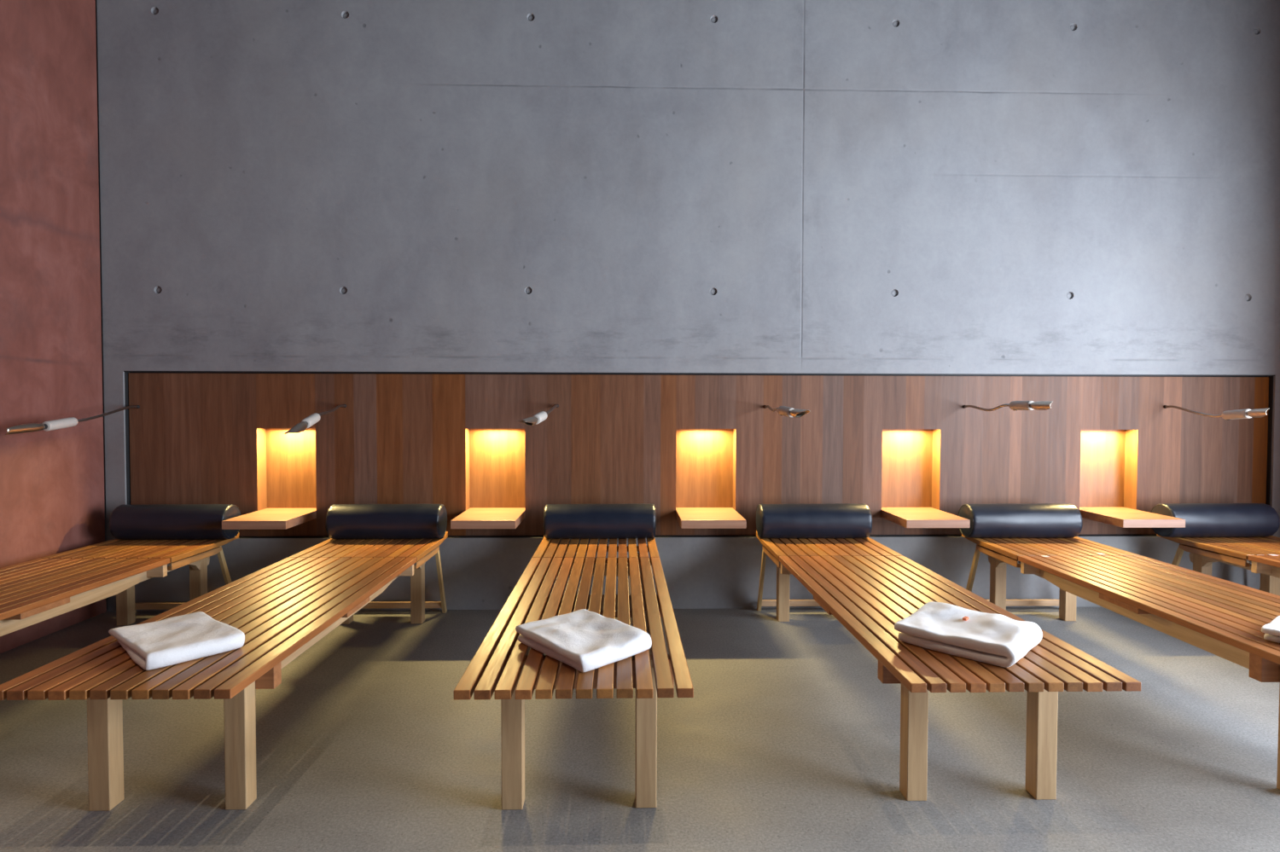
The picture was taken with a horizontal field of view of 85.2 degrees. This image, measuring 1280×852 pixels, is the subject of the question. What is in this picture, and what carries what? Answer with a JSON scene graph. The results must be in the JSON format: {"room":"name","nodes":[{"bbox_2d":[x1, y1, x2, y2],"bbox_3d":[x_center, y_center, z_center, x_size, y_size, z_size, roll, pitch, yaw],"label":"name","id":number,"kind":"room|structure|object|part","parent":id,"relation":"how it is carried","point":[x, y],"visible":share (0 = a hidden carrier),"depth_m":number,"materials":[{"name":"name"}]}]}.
{"room":"spa relaxation room","nodes":[
{"label":"spa relaxation room","id":0,"kind":"room"},
{"bbox_2d":[0,0,106,653],"bbox_3d":[-3.065,-1.063,0.107,0.250,4.450,7.592,0,2,-1],"label":"wall","id":1,"kind":"structure","parent":0,"point":[52,482],"depth_m":3.55,"materials":[{"name":"red paint"}]},
{"bbox_2d":[0,606,1279,851],"bbox_3d":[0.490,1.267,0.260,7.473,0.200,8.200,0,2,-1],"label":"floor","id":2,"kind":"structure","parent":0,"point":[788,739],"depth_m":2.35,"materials":[{"name":"concrete"}]},
{"bbox_2d":[0,533,238,636],"bbox_3d":[-2.561,0.859,2.852,0.620,0.463,2.191,0,2,-1],"label":"lounger","id":3,"kind":"object","parent":2,"relation":"on","point":[35,591],"visible":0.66,"depth_m":3.16,"materials":[{"name":"brown wood"}]},
{"bbox_3d":[-2.354,0.732,2.942,0.032,0.121,1.719,0,2,-1],"label":"rail","id":4,"kind":"part","parent":3,"relation":"part of","materials":[{"name":"beige wood"}]},
{"bbox_3d":[-2.767,0.885,3.741,0.061,0.362,0.059,0,2,-1],"label":"leg","id":5,"kind":"part","parent":3,"relation":"part of","materials":[{"name":"beige wood"}]},
{"bbox_2d":[109,504,241,540],"bbox_3d":[-2.541,0.524,3.817,0.620,0.188,0.195,0,2,-1],"label":"bolster","id":6,"kind":"object","parent":3,"relation":"on","point":[149,521],"visible":0.9,"depth_m":3.73,"materials":[{"name":"black leather"}]},
{"bbox_3d":[-2.278,0.677,3.569,0.024,0.034,0.415,0,2,-1],"label":"headrest rail","id":7,"kind":"part","parent":3,"relation":"part of","materials":[{"name":"brown wood"}]},
{"bbox_3d":[-2.377,0.886,3.746,0.061,0.362,0.059,0,2,-1],"label":"leg","id":8,"kind":"part","parent":3,"relation":"part of","materials":[{"name":"beige wood"}]},
{"bbox_3d":[-2.283,0.856,3.856,0.018,0.416,0.190,0,2,-1],"label":"prop leg","id":9,"kind":"part","parent":3,"relation":"part of","materials":[{"name":"beige wood"}]},
{"bbox_2d":[0,531,448,811],"bbox_3d":[-1.386,0.861,2.884,0.620,0.463,2.191,0,2,-1],"label":"lounger","id":10,"kind":"object","parent":2,"relation":"on","point":[282,608],"visible":0.77,"depth_m":2.07,"materials":[{"name":"brown wood"}]},
{"bbox_3d":[-1.565,0.906,2.036,0.061,0.418,0.059,0,2,-1],"label":"leg","id":11,"kind":"part","parent":10,"relation":"part of","materials":[{"name":"beige wood"}]},
{"bbox_2d":[108,611,244,670],"bbox_3d":[-1.410,0.645,2.129,0.401,0.048,0.275,1,2,40],"label":"folded towel","id":12,"kind":"object","parent":10,"relation":"on","point":[194,636],"visible":1,"depth_m":2.06,"materials":[{"name":"white fabric"}]},
{"bbox_3d":[-1.175,0.906,2.044,0.061,0.418,0.059,0,2,-1],"label":"leg","id":13,"kind":"part","parent":10,"relation":"part of","materials":[{"name":"beige wood"}]},
{"bbox_3d":[-1.598,0.887,3.771,0.061,0.362,0.059,0,2,-1],"label":"leg","id":14,"kind":"part","parent":10,"relation":"part of","materials":[{"name":"beige wood"}]},
{"bbox_3d":[-1.179,0.734,2.975,0.032,0.121,1.719,0,2,-1],"label":"rail","id":15,"kind":"part","parent":10,"relation":"part of","materials":[{"name":"beige wood"}]},
{"bbox_2d":[325,504,447,539],"bbox_3d":[-1.396,0.525,3.849,0.620,0.188,0.195,0,2,-1],"label":"bolster","id":16,"kind":"object","parent":10,"relation":"on","point":[343,521],"visible":1,"depth_m":3.77,"materials":[{"name":"black leather"}]},
{"bbox_3d":[-1.207,0.888,3.779,0.061,0.362,0.059,0,2,-1],"label":"leg","id":17,"kind":"part","parent":10,"relation":"part of","materials":[{"name":"beige wood"}]},
{"bbox_3d":[-1.107,0.678,3.603,0.024,0.034,0.415,0,2,-1],"label":"headrest rail","id":18,"kind":"part","parent":10,"relation":"part of","materials":[{"name":"brown wood"}]},
{"bbox_3d":[-1.114,0.858,3.889,0.018,0.416,0.190,0,2,-1],"label":"prop leg","id":19,"kind":"part","parent":10,"relation":"part of","materials":[{"name":"beige wood"}]},
{"bbox_2d":[453,536,693,810],"bbox_3d":[-0.201,0.863,2.895,0.620,0.463,2.191,0,2,-2],"label":"lounger","id":20,"kind":"object","parent":2,"relation":"on","point":[503,666],"visible":0.81,"depth_m":2.08,"materials":[{"name":"brown wood"}]},
{"bbox_3d":[-0.373,0.908,2.046,0.061,0.418,0.059,0,2,-2],"label":"leg","id":21,"kind":"part","parent":20,"relation":"part of","materials":[{"name":"beige wood"}]},
{"bbox_2d":[515,609,651,672],"bbox_3d":[-0.174,0.642,2.119,0.298,0.059,0.381,-1,2,-42],"label":"folded towel","id":22,"kind":"object","parent":20,"relation":"on","point":[583,640],"visible":1,"depth_m":2.05,"materials":[{"name":"white fabric"}]},
{"bbox_2d":[543,503,656,539],"bbox_3d":[-0.222,0.528,3.876,0.620,0.188,0.195,0,2,-2],"label":"bolster","id":23,"kind":"object","parent":20,"relation":"on","point":[630,520],"visible":1,"depth_m":3.79,"materials":[{"name":"black leather"}]},
{"bbox_3d":[-0.031,0.890,3.792,0.061,0.362,0.059,0,2,-2],"label":"leg","id":24,"kind":"part","parent":20,"relation":"part of","materials":[{"name":"beige wood"}]},
{"bbox_3d":[0.004,0.736,2.989,0.032,0.121,1.719,0,2,-2],"label":"rail","id":25,"kind":"part","parent":20,"relation":"part of","materials":[{"name":"brown wood"}]},
{"bbox_3d":[0.018,0.909,2.058,0.061,0.418,0.059,0,2,-2],"label":"leg","id":26,"kind":"part","parent":20,"relation":"part of","materials":[{"name":"beige wood"}]},
{"bbox_2d":[756,530,1141,801],"bbox_3d":[1.003,0.865,2.945,0.620,0.463,2.191,0,2,-1],"label":"lounger","id":27,"kind":"object","parent":2,"relation":"on","point":[868,586],"visible":0.74,"depth_m":2.12,"materials":[{"name":"brown wood"}]},
{"bbox_3d":[0.690,0.861,3.939,0.018,0.416,0.190,0,2,-1],"label":"prop leg","id":28,"kind":"part","parent":27,"relation":"part of","materials":[{"name":"beige wood"}]},
{"bbox_3d":[0.695,0.681,3.652,0.024,0.034,0.415,0,2,-1],"label":"headrest rail","id":29,"kind":"part","parent":27,"relation":"part of","materials":[{"name":"brown wood"}]},
{"bbox_3d":[0.788,0.891,3.832,0.061,0.362,0.059,0,2,-1],"label":"leg","id":30,"kind":"part","parent":27,"relation":"part of","materials":[{"name":"beige wood"}]},
{"bbox_2d":[756,503,872,538],"bbox_3d":[0.970,0.530,3.903,0.620,0.188,0.195,0,2,-1],"label":"bolster","id":31,"kind":"object","parent":27,"relation":"on","point":[832,520],"visible":1,"depth_m":3.82,"materials":[{"name":"black leather"}]},
{"bbox_3d":[0.793,0.737,3.028,0.032,0.121,1.719,0,2,-1],"label":"rail","id":32,"kind":"part","parent":27,"relation":"part of","materials":[{"name":"brown wood"}]},
{"bbox_3d":[0.826,0.910,2.098,0.061,0.418,0.059,0,2,-1],"label":"leg","id":33,"kind":"part","parent":27,"relation":"part of","materials":[{"name":"beige wood"}]},
{"bbox_2d":[894,601,1042,668],"bbox_3d":[1.022,0.634,2.162,0.359,0.079,0.320,2,2,43],"label":"folded towel","id":34,"kind":"object","parent":27,"relation":"on","point":[998,640],"visible":1,"depth_m":2.09,"materials":[{"name":"white fabric"}]},
{"bbox_3d":[1.216,0.911,2.106,0.061,0.418,0.059,0,2,-1],"label":"leg","id":35,"kind":"part","parent":27,"relation":"part of","materials":[{"name":"beige wood"}]},
{"bbox_2d":[961,534,1279,790],"bbox_3d":[2.185,0.867,2.960,0.620,0.463,2.191,0,2,-1],"label":"lounger","id":36,"kind":"object","parent":2,"relation":"on","point":[1223,619],"visible":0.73,"depth_m":2.85,"materials":[{"name":"brown wood"}]},
{"bbox_3d":[1.885,0.863,3.958,0.018,0.416,0.190,0,2,-1],"label":"prop leg","id":37,"kind":"part","parent":36,"relation":"part of","materials":[{"name":"beige wood"}]},
{"bbox_3d":[1.981,0.893,3.850,0.061,0.362,0.059,0,2,-1],"label":"leg","id":38,"kind":"part","parent":36,"relation":"part of","materials":[{"name":"beige wood"}]},
{"bbox_3d":[1.887,0.684,3.671,0.024,0.034,0.415,0,2,-1],"label":"headrest rail","id":39,"kind":"part","parent":36,"relation":"part of","materials":[{"name":"brown wood"}]},
{"bbox_2d":[958,503,1082,538],"bbox_3d":[2.139,0.532,3.928,0.620,0.188,0.195,0,2,-1],"label":"bolster","id":40,"kind":"object","parent":36,"relation":"on","point":[997,520],"visible":0.94,"depth_m":3.85,"materials":[{"name":"black leather"}]},
{"bbox_3d":[2.372,0.894,3.854,0.061,0.362,0.059,0,2,-1],"label":"leg","id":41,"kind":"part","parent":36,"relation":"part of","materials":[{"name":"beige wood"}]},
{"bbox_3d":[1.977,0.739,3.046,0.032,0.121,1.719,0,2,-1],"label":"rail","id":42,"kind":"part","parent":36,"relation":"part of","materials":[{"name":"beige wood"}]},
{"bbox_2d":[1261,616,1279,643],"bbox_3d":[2.175,0.653,2.147,0.294,0.047,0.352,-1,2,-40],"label":"folded towel","id":43,"kind":"object","parent":36,"relation":"on","point":[1271,631],"visible":1,"depth_m":2.18,"materials":[{"name":"white fabric"}]},
{"bbox_3d":[1.998,0.912,2.115,0.061,0.418,0.059,0,2,-1],"label":"leg","id":44,"kind":"part","parent":36,"relation":"part of","materials":[{"name":"beige wood"}]},
{"bbox_2d":[1156,534,1279,596],"bbox_3d":[3.357,0.869,2.993,0.620,0.463,2.191,0,2,-2],"label":"lounger","id":45,"kind":"object","parent":2,"relation":"on","point":[1263,553],"visible":0.53,"depth_m":3.74,"materials":[{"name":"brown wood"}]},
{"bbox_3d":[3.034,0.865,3.984,0.018,0.416,0.190,0,2,-2],"label":"prop leg","id":46,"kind":"part","parent":45,"relation":"part of","materials":[{"name":"beige wood"}]},
{"bbox_3d":[3.133,0.895,3.878,0.061,0.362,0.059,0,2,-2],"label":"leg","id":47,"kind":"part","parent":45,"relation":"part of","materials":[{"name":"beige wood"}]},
{"bbox_3d":[3.043,0.686,3.697,0.024,0.034,0.415,0,2,-2],"label":"headrest rail","id":48,"kind":"part","parent":45,"relation":"part of","materials":[{"name":"brown wood"}]},
{"bbox_2d":[1150,503,1279,537],"bbox_3d":[3.265,0.534,3.961,0.620,0.188,0.195,0,2,-2],"label":"bolster","id":49,"kind":"object","parent":45,"relation":"on","point":[1201,520],"visible":0.88,"depth_m":3.88,"materials":[{"name":"black leather"}]},
{"bbox_3d":[3.147,0.741,3.074,0.032,0.121,1.719,0,2,-2],"label":"rail","id":50,"kind":"part","parent":45,"relation":"part of","materials":[{"name":"brown wood"}]},
{"bbox_3d":[3.523,0.896,3.890,0.061,0.362,0.059,0,2,-2],"label":"leg","id":51,"kind":"part","parent":45,"relation":"part of","materials":[{"name":"beige wood"}]},
{"bbox_2d":[95,0,1279,611],"bbox_3d":[0.399,-1.164,4.170,7.273,4.450,0.350,0,2,-1],"label":"wall","id":52,"kind":"structure","parent":0,"point":[992,187],"depth_m":3.99,"materials":[{"name":"concrete"}]},
{"bbox_2d":[123,371,1274,538],"bbox_3d":[0.408,0.170,4.059,6.676,0.956,0.048,0,2,-1],"label":"wall panel","id":53,"kind":"object","parent":52,"relation":"attached to","point":[398,438],"visible":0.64,"depth_m":4.05,"materials":[{"name":"brown wood"}]},
{"bbox_2d":[5,405,139,435],"bbox_3d":[-2.830,-0.040,3.525,0.053,0.136,0.901,0,2,-3],"label":"reading lamp","id":54,"kind":"object","parent":53,"relation":"attached to","point":[71,421],"visible":1,"depth_m":3.32,"materials":[{"name":"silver metal"}]},
{"bbox_3d":[-2.822,-0.010,3.387,0.047,0.065,0.183,0,2,-1],"label":"handle","id":55,"kind":"part","parent":54,"relation":"part of","materials":[{"name":"beige plastic"}]},
{"bbox_3d":[-2.844,-0.067,3.718,0.020,0.089,0.500,0,2,-5],"label":"flexible arm","id":56,"kind":"part","parent":54,"relation":"part of","materials":[{"name":"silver metal"}]},
{"bbox_2d":[221,428,316,529],"bbox_3d":[-2.032,0.254,3.881,0.365,0.565,0.479,0,2,-1],"label":"wall niche","id":57,"kind":"object","parent":53,"relation":"attached to","point":[286,463],"visible":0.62,"depth_m":4.10,"materials":[{"name":"brown wood"}]},
{"bbox_2d":[221,508,316,529],"bbox_3d":[-2.032,0.514,3.882,0.333,0.045,0.467,0,2,-1],"label":"shelf","id":58,"kind":"object","parent":57,"relation":"attached to","point":[265,519],"depth_m":3.74,"materials":[{"name":"brown wood"}]},
{"bbox_2d":[284,404,346,434],"bbox_3d":[-1.639,-0.044,3.552,0.051,0.139,0.911,0,2,-9],"label":"reading lamp","id":59,"kind":"object","parent":53,"relation":"attached to","point":[314,418],"visible":1,"depth_m":3.33,"materials":[{"name":"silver metal"}]},
{"bbox_3d":[-1.615,-0.027,3.415,0.047,0.072,0.187,0,2,-10],"label":"handle","id":60,"kind":"part","parent":59,"relation":"part of","materials":[{"name":"beige plastic"}]},
{"bbox_3d":[-1.666,-0.081,3.746,0.019,0.073,0.503,0,2,-8],"label":"flexible arm","id":61,"kind":"part","parent":59,"relation":"part of","materials":[{"name":"silver metal"}]},
{"bbox_2d":[450,429,525,529],"bbox_3d":[-0.836,0.256,3.911,0.374,0.565,0.479,0,2,-1],"label":"wall niche","id":62,"kind":"object","parent":53,"relation":"attached to","point":[495,458],"visible":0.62,"depth_m":4.14,"materials":[{"name":"brown wood"}]},
{"bbox_2d":[450,507,525,529],"bbox_3d":[-0.836,0.516,3.912,0.342,0.045,0.467,0,2,-1],"label":"shelf","id":63,"kind":"object","parent":62,"relation":"attached to","point":[474,518],"depth_m":3.76,"materials":[{"name":"brown wood"}]},
{"bbox_2d":[518,404,558,425],"bbox_3d":[-0.491,-0.062,3.580,0.056,0.105,0.905,0,2,4],"label":"reading lamp","id":64,"kind":"object","parent":53,"relation":"attached to","point":[541,416],"visible":1,"depth_m":3.35,"materials":[{"name":"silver metal"}]},
{"bbox_3d":[-0.496,-0.042,3.443,0.047,0.063,0.184,0,2,4],"label":"handle","id":65,"kind":"part","parent":64,"relation":"part of","materials":[{"name":"beige plastic"}]},
{"bbox_3d":[-0.483,-0.086,3.775,0.019,0.065,0.499,0,2,1],"label":"flexible arm","id":66,"kind":"part","parent":64,"relation":"part of","materials":[{"name":"silver metal"}]},
{"bbox_2d":[675,429,746,529],"bbox_3d":[0.389,0.258,3.941,0.379,0.565,0.479,0,2,-1],"label":"wall niche","id":67,"kind":"object","parent":53,"relation":"attached to","point":[705,458],"visible":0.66,"depth_m":4.17,"materials":[{"name":"brown wood"}]},
{"bbox_2d":[675,507,746,529],"bbox_3d":[0.388,0.518,3.942,0.347,0.045,0.467,0,2,-1],"label":"shelf","id":68,"kind":"object","parent":67,"relation":"attached to","point":[688,518],"depth_m":3.78,"materials":[{"name":"brown wood"}]},
{"bbox_2d":[763,405,810,418],"bbox_3d":[0.733,-0.079,3.611,0.069,0.063,0.901,0,2,-1],"label":"reading lamp","id":69,"kind":"object","parent":53,"relation":"attached to","point":[782,410],"visible":1,"depth_m":3.38,"materials":[{"name":"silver metal"}]},
{"bbox_3d":[0.723,-0.096,3.804,0.025,0.039,0.500,0,2,2],"label":"flexible arm","id":70,"kind":"part","parent":69,"relation":"part of","materials":[{"name":"silver metal"}]},
{"bbox_3d":[0.730,-0.072,3.472,0.047,0.057,0.182,0,2,-6],"label":"handle","id":71,"kind":"part","parent":69,"relation":"part of","materials":[{"name":"beige plastic"}]},
{"bbox_2d":[881,429,970,528],"bbox_3d":[1.598,0.261,3.970,0.376,0.565,0.479,0,2,-1],"label":"wall niche","id":72,"kind":"object","parent":53,"relation":"attached to","point":[910,468],"visible":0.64,"depth_m":4.20,"materials":[{"name":"brown wood"}]},
{"bbox_2d":[881,507,970,528],"bbox_3d":[1.597,0.521,3.971,0.344,0.045,0.467,0,2,-1],"label":"shelf","id":73,"kind":"object","parent":72,"relation":"attached to","point":[904,517],"depth_m":3.82,"materials":[{"name":"brown wood"}]},
{"bbox_2d":[962,401,1053,411],"bbox_3d":[1.919,-0.103,3.640,0.059,0.055,0.899,0,2,1],"label":"reading lamp","id":74,"kind":"object","parent":53,"relation":"attached to","point":[1015,405],"visible":1,"depth_m":3.46,"materials":[{"name":"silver metal"}]},
{"bbox_3d":[1.915,-0.101,3.834,0.017,0.041,0.499,0,2,-1],"label":"flexible arm","id":75,"kind":"part","parent":74,"relation":"part of","materials":[{"name":"silver metal"}]},
{"bbox_3d":[1.921,-0.103,3.501,0.050,0.048,0.181,0,2,-1],"label":"handle","id":76,"kind":"part","parent":74,"relation":"part of","materials":[{"name":"beige plastic"}]},
{"bbox_2d":[1079,430,1185,528],"bbox_3d":[2.781,0.263,3.999,0.375,0.565,0.479,0,2,-1],"label":"wall niche","id":77,"kind":"object","parent":53,"relation":"attached to","point":[1108,458],"visible":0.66,"depth_m":4.22,"materials":[{"name":"brown wood"}]},
{"bbox_2d":[1079,507,1185,528],"bbox_3d":[2.780,0.523,4.000,0.343,0.045,0.467,0,2,-1],"label":"shelf","id":78,"kind":"object","parent":77,"relation":"attached to","point":[1120,517],"depth_m":3.85,"materials":[{"name":"brown wood"}]},
{"bbox_2d":[1163,405,1268,420],"bbox_3d":[3.042,-0.072,3.664,0.086,0.080,0.924,0,2,12],"label":"reading lamp","id":79,"kind":"object","parent":53,"relation":"attached to","point":[1257,413],"visible":1,"depth_m":3.51,"materials":[{"name":"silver metal"}]},
{"bbox_3d":[3.078,-0.082,3.862,0.021,0.066,0.506,0,2,8],"label":"flexible arm","id":80,"kind":"part","parent":79,"relation":"part of","materials":[{"name":"silver metal"}]},
{"bbox_3d":[3.028,-0.059,3.529,0.047,0.056,0.185,0,2,9],"label":"handle","id":81,"kind":"part","parent":79,"relation":"part of","materials":[{"name":"beige plastic"}]}
]}

